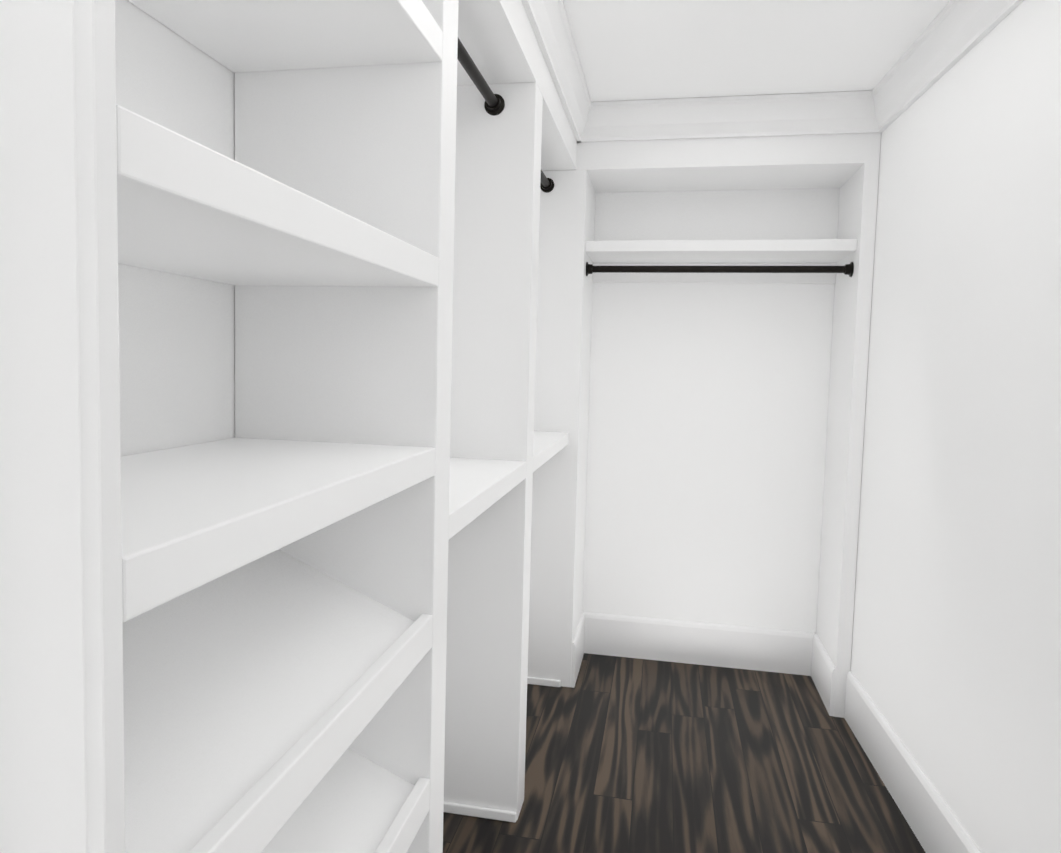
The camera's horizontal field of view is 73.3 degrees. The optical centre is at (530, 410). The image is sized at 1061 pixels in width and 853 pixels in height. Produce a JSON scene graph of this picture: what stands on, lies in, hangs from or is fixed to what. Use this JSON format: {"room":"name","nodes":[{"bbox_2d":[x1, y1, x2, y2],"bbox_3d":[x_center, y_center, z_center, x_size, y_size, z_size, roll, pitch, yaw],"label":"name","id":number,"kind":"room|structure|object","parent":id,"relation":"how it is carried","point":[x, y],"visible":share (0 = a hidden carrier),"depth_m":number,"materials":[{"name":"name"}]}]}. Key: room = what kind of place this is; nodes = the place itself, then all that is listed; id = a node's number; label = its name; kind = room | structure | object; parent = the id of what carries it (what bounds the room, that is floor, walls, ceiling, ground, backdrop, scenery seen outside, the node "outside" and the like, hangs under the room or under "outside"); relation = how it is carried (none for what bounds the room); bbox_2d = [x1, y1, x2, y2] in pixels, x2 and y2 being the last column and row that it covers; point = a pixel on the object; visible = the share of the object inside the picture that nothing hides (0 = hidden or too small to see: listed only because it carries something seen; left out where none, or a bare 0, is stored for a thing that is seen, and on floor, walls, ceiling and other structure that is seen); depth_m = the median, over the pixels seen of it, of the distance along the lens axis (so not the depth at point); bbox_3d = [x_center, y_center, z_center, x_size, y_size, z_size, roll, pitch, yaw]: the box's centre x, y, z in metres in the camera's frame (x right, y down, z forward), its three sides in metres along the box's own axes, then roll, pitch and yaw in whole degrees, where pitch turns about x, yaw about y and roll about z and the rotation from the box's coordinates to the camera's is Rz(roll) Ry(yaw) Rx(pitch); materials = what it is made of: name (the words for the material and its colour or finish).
{"room":"walk-in closet","nodes":[
{"label":"walk-in closet","id":0,"kind":"room"},
{"bbox_2d":[115,0,234,456],"bbox_3d":[-0.647,0.083,1.096,0.100,2.440,5.042,2,4,11],"label":"wall","id":1,"kind":"structure","parent":0,"point":[177,357],"depth_m":1.15,"materials":[{"name":"white paint"}]},
{"bbox_2d":[443,653,925,852],"bbox_3d":[0.371,1.370,0.982,2.240,0.060,5.042,2,4,11],"label":"floor","id":2,"kind":"structure","parent":0,"point":[628,755],"depth_m":2.45,"materials":[{"name":"brown wood"}]},
{"bbox_2d":[94,0,881,852],"bbox_3d":[0.339,0.059,1.851,1.555,2.438,2.986,2,4,11],"label":"built-in closet","id":3,"kind":"object","parent":2,"relation":"on","point":[342,572],"visible":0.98,"depth_m":1.27,"materials":[{"name":"white wood"}]},
{"bbox_2d":[585,162,879,718],"bbox_3d":[0.789,0.112,3.091,1.122,2.190,0.395,2,4,11],"label":"closet alcove","id":4,"kind":"object","parent":3,"relation":"attached to","point":[846,261],"depth_m":2.94,"materials":[{"name":"white paint"}]},
{"bbox_2d":[583,188,839,632],"bbox_3d":[0.617,-0.036,3.368,1.540,2.440,0.100,2,4,11],"label":"wall","id":5,"kind":"structure","parent":0,"point":[708,418],"depth_m":3.28,"materials":[{"name":"white paint"}]},
{"bbox_2d":[571,612,835,715],"bbox_3d":[0.738,1.105,3.165,1.069,0.197,0.393,2,4,11],"label":"baseboard","id":6,"kind":"structure","parent":5,"relation":"attached to","point":[761,649],"depth_m":3.32,"materials":[{"name":"white wood"}]},
{"bbox_2d":[563,0,949,101],"bbox_3d":[0.436,-1.123,0.816,2.240,0.060,5.042,2,4,11],"label":"ceiling","id":7,"kind":"structure","parent":0,"point":[629,50],"depth_m":2.31,"materials":[{"name":"white paint"}]},
{"bbox_2d":[850,0,1060,852],"bbox_3d":[1.100,0.150,0.769,0.388,2.440,5.042,2,4,11],"label":"wall","id":8,"kind":"structure","parent":0,"point":[955,668],"depth_m":1.90,"materials":[{"name":"white paint"}]},
{"bbox_2d":[844,671,981,852],"bbox_3d":[1.081,1.225,1.504,0.144,0.197,2.741,2,4,11],"label":"baseboard","id":9,"kind":"structure","parent":8,"relation":"attached to","point":[933,822],"depth_m":2.25,"materials":[{"name":"white wood"}]},
{"bbox_2d":[872,0,1023,131],"bbox_3d":[1.118,-1.042,1.356,0.189,0.138,2.743,2,4,11],"label":"crown molding","id":10,"kind":"structure","parent":8,"relation":"attached to","point":[954,32],"depth_m":2.15,"materials":[{"name":"white wood"}]},
{"bbox_3d":[0.110,0.166,0.142,1.745,2.440,0.124,2,4,11],"label":"wall","id":11,"kind":"structure","parent":0,"visible":0},
{"bbox_2d":[0,0,105,852],"bbox_3d":[0.224,0.321,0.130,0.995,2.140,0.160,2,4,11],"label":"door frame","id":12,"kind":"structure","parent":11,"relation":"attached to","point":[43,795],"depth_m":0.24,"materials":[{"name":"white wood"}]}
]}

